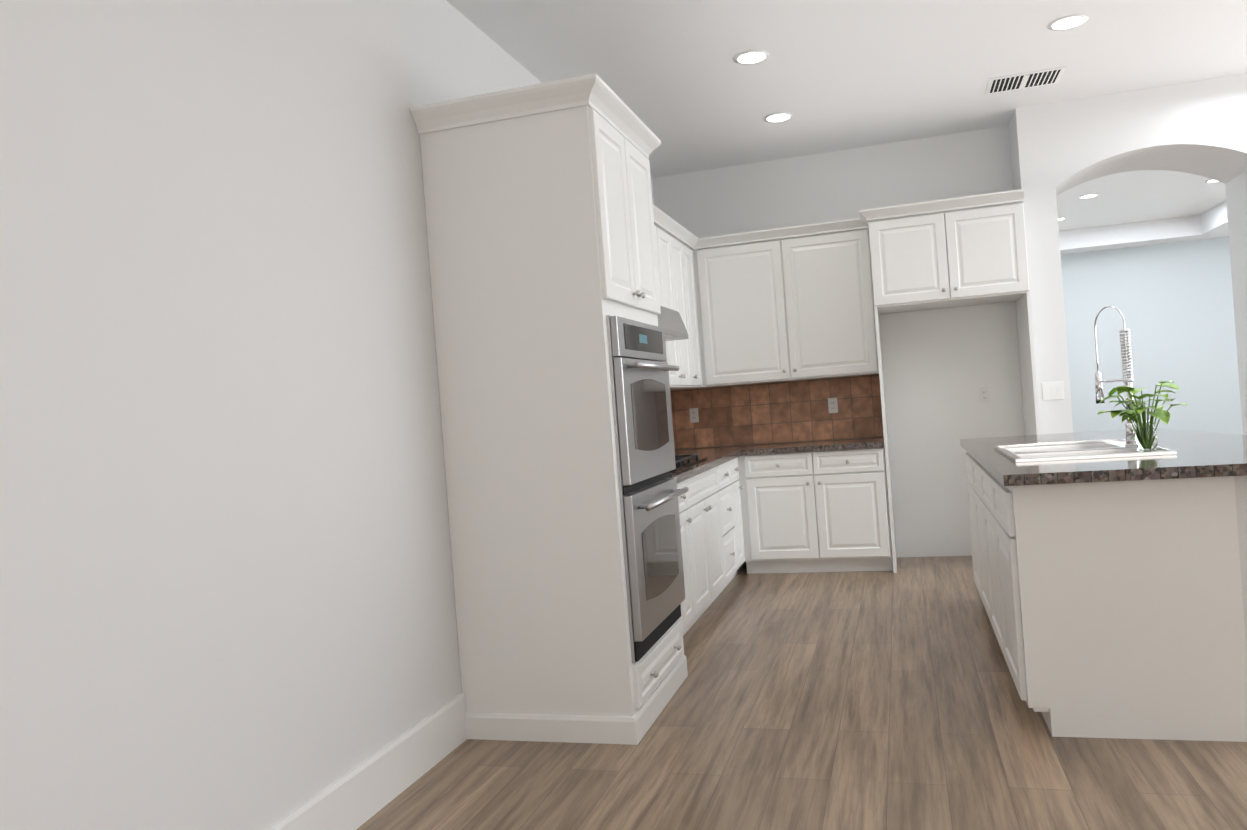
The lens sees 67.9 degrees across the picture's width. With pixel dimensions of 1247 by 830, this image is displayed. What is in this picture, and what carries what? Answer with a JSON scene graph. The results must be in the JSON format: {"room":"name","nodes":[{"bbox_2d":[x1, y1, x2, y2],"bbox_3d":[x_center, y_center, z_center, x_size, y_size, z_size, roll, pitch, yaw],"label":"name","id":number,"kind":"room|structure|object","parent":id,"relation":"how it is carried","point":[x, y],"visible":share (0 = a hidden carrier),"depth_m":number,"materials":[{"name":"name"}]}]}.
{"room":"kitchen","nodes":[
{"label":"kitchen","id":0,"kind":"room"},
{"bbox_2d":[0,0,654,829],"bbox_3d":[-0.984,-0.223,3.119,0.150,3.060,9.510,-4,0,17],"label":"wall","id":1,"kind":"structure","parent":0,"point":[226,586],"depth_m":2.47,"materials":[{"name":"white paint"}]},
{"bbox_2d":[266,693,466,829],"bbox_3d":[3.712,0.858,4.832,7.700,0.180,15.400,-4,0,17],"label":"baseboard","id":2,"kind":"structure","parent":1,"relation":"attached to","point":[358,796],"depth_m":3.08,"materials":[{"name":"white wood"}]},
{"bbox_2d":[654,225,665,306],"bbox_3d":[-0.004,-0.916,5.687,0.350,0.540,0.456,-4,0,17],"label":"upper cabinet","id":3,"kind":"object","parent":1,"relation":"attached to","point":[658,236],"depth_m":5.87,"materials":[{"name":"white wood"}]},
{"bbox_2d":[657,306,688,340],"bbox_3d":[0.041,-0.543,5.476,0.503,0.200,0.852,-4,0,17],"label":"range hood","id":4,"kind":"object","parent":3,"relation":"attached to","point":[670,322],"visible":0.23,"depth_m":5.52,"materials":[{"name":"silver metal"}]},
{"bbox_2d":[658,228,693,388],"bbox_3d":[0.182,-0.689,6.253,0.350,1.030,0.714,-4,0,17],"label":"upper cabinet","id":5,"kind":"object","parent":1,"relation":"attached to","point":[676,279],"depth_m":6.28,"materials":[{"name":"white wood"}]},
{"bbox_2d":[653,205,696,249],"bbox_3d":[0.050,-1.227,5.851,0.402,0.070,3.006,-4,0,17],"label":"crown molding","id":6,"kind":"structure","parent":5,"relation":"attached to","point":[666,223],"depth_m":6.18,"materials":[{"name":"white wood"}]},
{"bbox_2d":[670,246,705,389],"bbox_3d":[0.332,-0.704,6.761,0.350,1.030,0.345,-4,0,17],"label":"upper cabinet","id":7,"kind":"object","parent":1,"relation":"attached to","point":[690,281],"depth_m":6.76,"materials":[{"name":"white wood"}]},
{"bbox_2d":[356,556,1246,829],"bbox_3d":[3.655,0.991,4.957,7.900,0.080,15.600,-4,0,17],"label":"floor","id":8,"kind":"structure","parent":0,"point":[872,700],"depth_m":3.27,"materials":[{"name":"brown wood"}]},
{"bbox_2d":[410,73,688,744],"bbox_3d":[-0.215,0.002,3.957,0.807,2.485,0.964,-4,0,17],"label":"tall cabinet","id":9,"kind":"object","parent":8,"relation":"on","point":[563,491],"visible":1,"depth_m":3.58,"materials":[{"name":"white wood"}]},
{"bbox_2d":[679,509,688,635],"bbox_3d":[-0.067,0.802,4.587,0.618,0.858,0.402,-4,0,17],"label":"base cabinet","id":10,"kind":"object","parent":8,"relation":"on","point":[685,620],"depth_m":4.74,"materials":[{"name":"white wood"}]},
{"bbox_2d":[677,479,696,628],"bbox_3d":[0.027,0.793,4.904,0.618,0.858,0.260,-4,0,17],"label":"base cabinet","id":11,"kind":"object","parent":8,"relation":"on","point":[683,500],"depth_m":4.89,"materials":[{"name":"white wood"}]},
{"bbox_2d":[689,465,728,618],"bbox_3d":[0.194,0.776,5.470,0.618,0.858,0.920,-4,0,17],"label":"base cabinet","id":12,"kind":"object","parent":8,"relation":"on","point":[711,530],"depth_m":5.42,"materials":[{"name":"white wood"}]},
{"bbox_2d":[670,445,748,482],"bbox_3d":[0.287,0.314,5.826,0.656,0.040,3.006,-4,0,17],"label":"countertop","id":13,"kind":"structure","parent":12,"relation":"on","point":[716,456],"depth_m":6.03,"materials":[{"name":"stone"}]},
{"bbox_2d":[671,454,707,470],"bbox_3d":[0.167,0.283,5.464,0.490,0.043,0.890,-4,0,17],"label":"cooktop","id":14,"kind":"object","parent":13,"relation":"in","point":[682,461],"visible":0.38,"depth_m":5.44,"materials":[{"name":"black metal"}]},
{"bbox_2d":[721,460,740,581],"bbox_3d":[0.389,0.757,6.126,0.618,0.858,0.450,-4,0,17],"label":"base cabinet","id":15,"kind":"object","parent":8,"relation":"on","point":[727,499],"depth_m":6.13,"materials":[{"name":"white wood"}]},
{"bbox_2d":[733,457,745,568],"bbox_3d":[0.498,0.746,6.493,0.618,0.858,0.316,-4,0,17],"label":"base cabinet","id":16,"kind":"object","parent":8,"relation":"on","point":[736,486],"depth_m":6.46,"materials":[{"name":"white wood"}]},
{"bbox_2d":[738,448,892,573],"bbox_3d":[1.403,0.676,6.737,1.014,0.858,0.648,-4,0,17],"label":"base cabinet","id":17,"kind":"object","parent":8,"relation":"on","point":[818,511],"visible":1,"depth_m":6.46,"materials":[{"name":"white wood"}]},
{"bbox_2d":[742,437,883,455],"bbox_3d":[1.395,0.225,6.728,0.960,0.040,0.643,-4,0,17],"label":"countertop","id":18,"kind":"structure","parent":17,"relation":"on","point":[876,442],"depth_m":6.49,"materials":[{"name":"stone"}]},
{"bbox_2d":[868,202,1039,572],"bbox_3d":[2.298,-0.162,6.436,0.978,2.400,0.668,-4,0,17],"label":"surround","id":19,"kind":"object","parent":8,"relation":"on","point":[941,363],"visible":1,"depth_m":6.67,"materials":[{"name":"white wood"}]},
{"bbox_2d":[965,452,1246,741],"bbox_3d":[2.154,0.623,4.199,0.955,0.889,2.234,-4,0,17],"label":"kitchen island","id":20,"kind":"object","parent":8,"relation":"on","point":[1115,609],"visible":0.85,"depth_m":3.17,"materials":[{"name":"white paint"}]},
{"bbox_2d":[960,429,1246,485],"bbox_3d":[2.193,0.153,4.145,1.155,0.039,2.320,-4,0,17],"label":"island countertop","id":21,"kind":"structure","parent":20,"relation":"on","point":[1200,454],"depth_m":3.38,"materials":[{"name":"stone"}]},
{"bbox_2d":[994,439,1176,461],"bbox_3d":[1.933,0.242,3.964,0.560,0.205,0.860,-4,0,17],"label":"sink","id":22,"kind":"object","parent":21,"relation":"in","point":[1091,449],"visible":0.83,"depth_m":3.97,"materials":[{"name":"white ceramic"}]},
{"bbox_2d":[1094,306,1149,446],"bbox_3d":[2.132,-0.171,3.970,0.178,0.604,0.206,-4,0,17],"label":"faucet","id":23,"kind":"object","parent":21,"relation":"on","point":[1125,348],"visible":0.94,"depth_m":3.89,"materials":[{"name":"silver metal"}]},
{"bbox_2d":[1097,381,1186,449],"bbox_3d":[2.049,0.005,3.675,0.307,0.266,0.248,-4,0,17],"label":"plant","id":24,"kind":"object","parent":21,"relation":"on","point":[1146,436],"visible":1,"depth_m":3.66,"materials":[{"name":"green plant"}]},
{"bbox_2d":[653,126,1012,552],"bbox_3d":[1.647,-0.449,7.133,2.620,3.060,0.310,-4,0,17],"label":"wall","id":25,"kind":"structure","parent":0,"point":[820,187],"depth_m":6.95,"materials":[{"name":"white paint"}]},
{"bbox_2d":[671,374,883,448],"bbox_3d":[1.158,-0.016,7.121,1.604,0.466,0.010,-4,0,17],"label":"backsplash","id":26,"kind":"structure","parent":25,"relation":"attached to","point":[774,412],"depth_m":7.11,"materials":[{"name":"tile"}]},
{"bbox_2d":[689,408,698,422],"bbox_3d":[0.555,0.003,7.291,0.070,0.114,0.008,-4,0,17],"label":"electrical outlet","id":27,"kind":"object","parent":26,"relation":"attached to","point":[694,416],"visible":1,"depth_m":7.29,"materials":[{"name":"white plastic"}]},
{"bbox_2d":[828,398,837,412],"bbox_3d":[1.578,-0.072,6.985,0.070,0.114,0.008,-4,0,17],"label":"electrical outlet","id":28,"kind":"object","parent":26,"relation":"attached to","point":[832,405],"visible":1,"depth_m":6.98,"materials":[{"name":"white plastic"}]},
{"bbox_2d":[692,228,878,386],"bbox_3d":[1.208,-0.770,6.907,1.282,1.030,0.350,-4,0,17],"label":"upper cabinet","id":29,"kind":"object","parent":25,"relation":"attached to","point":[789,309],"visible":1,"depth_m":6.71,"materials":[{"name":"white wood"}]},
{"bbox_2d":[693,189,1023,248],"bbox_3d":[1.623,-1.351,6.589,2.190,0.070,0.690,-4,0,17],"label":"crown molding","id":30,"kind":"structure","parent":29,"relation":"attached to","point":[1012,196],"depth_m":6.26,"materials":[{"name":"white wood"}]},
{"bbox_2d":[979,387,989,402],"bbox_3d":[2.601,-0.146,6.680,0.070,0.114,0.008,-4,0,17],"label":"electrical outlet","id":31,"kind":"object","parent":25,"relation":"attached to","point":[984,395],"visible":1,"depth_m":6.68,"materials":[{"name":"white plastic"}]},
{"bbox_2d":[446,0,1246,177],"bbox_3d":[2.629,-2.068,1.915,8.000,0.100,9.660,-4,0,17],"label":"ceiling","id":32,"kind":"structure","parent":0,"point":[829,75],"depth_m":5.08,"materials":[{"name":"white paint"}]},
{"bbox_2d":[734,50,769,64],"bbox_3d":[0.677,-1.890,4.899,0.190,0.007,0.190,-4,0,17],"label":"recessed light","id":33,"kind":"object","parent":32,"relation":"in","point":[751,57],"visible":1,"depth_m":4.89,"materials":[{"name":"white"}]},
{"bbox_2d":[764,112,792,122],"bbox_3d":[1.001,-1.922,5.992,0.190,0.007,0.190,-4,0,17],"label":"recessed light","id":34,"kind":"object","parent":32,"relation":"in","point":[778,117],"visible":0.98,"depth_m":5.98,"materials":[{"name":"white"}]},
{"bbox_2d":[985,67,1065,94],"bbox_3d":[2.433,-2.026,5.627,0.420,0.008,0.300,-4,0,17],"label":"ceiling vent","id":35,"kind":"object","parent":32,"relation":"in","point":[1025,80],"visible":1,"depth_m":5.61,"materials":[{"name":"white metal"}]},
{"bbox_2d":[1048,14,1088,30],"bbox_3d":[2.275,-2.008,4.745,0.190,0.007,0.190,-4,0,17],"label":"recessed light","id":36,"kind":"object","parent":32,"relation":"in","point":[1067,22],"visible":1,"depth_m":4.73,"materials":[{"name":"white"}]},
{"bbox_2d":[1009,103,1072,433],"bbox_3d":[2.940,-0.541,6.527,0.210,3.060,0.730,-4,0,17],"label":"wall","id":37,"kind":"structure","parent":0,"point":[1031,152],"depth_m":6.17,"materials":[{"name":"white paint"}]},
{"bbox_2d":[1042,381,1063,399],"bbox_3d":[2.863,-0.162,6.176,0.130,0.120,0.008,-4,0,17],"label":"light switch","id":38,"kind":"object","parent":37,"relation":"attached to","point":[1052,390],"visible":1,"depth_m":6.17,"materials":[{"name":"white plastic"}]},
{"bbox_2d":[1056,170,1228,254],"bbox_3d":[5.922,-2.257,9.047,5.450,0.320,5.890,-4,0,17],"label":"ceiling","id":39,"kind":"structure","parent":0,"point":[1135,208],"depth_m":10.65,"materials":[{"name":"white paint"}]},
{"bbox_2d":[1079,194,1098,197],"bbox_3d":[4.786,-2.251,9.535,0.190,0.007,0.190,-4,0,17],"label":"recessed light","id":40,"kind":"object","parent":39,"relation":"in","point":[1088,195],"visible":1,"depth_m":9.51,"materials":[{"name":"white"}]},
{"bbox_2d":[1205,179,1218,182],"bbox_3d":[5.886,-2.331,9.206,0.190,0.007,0.190,-4,0,17],"label":"recessed light","id":41,"kind":"object","parent":39,"relation":"in","point":[1210,181],"visible":0.48,"depth_m":9.23,"materials":[{"name":"white"}]},
{"bbox_2d":[1050,73,1246,434],"bbox_3d":[5.368,-0.717,5.802,4.870,3.060,0.730,-4,0,17],"label":"wall","id":42,"kind":"structure","parent":0,"point":[1199,128],"depth_m":6.06,"materials":[{"name":"white paint"}]},
{"bbox_2d":[1061,236,1242,434],"bbox_3d":[7.033,-0.887,11.909,5.150,3.060,0.150,-4,0,17],"label":"wall","id":43,"kind":"structure","parent":0,"point":[1173,303],"depth_m":11.87,"materials":[{"name":"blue paint"}]}
]}

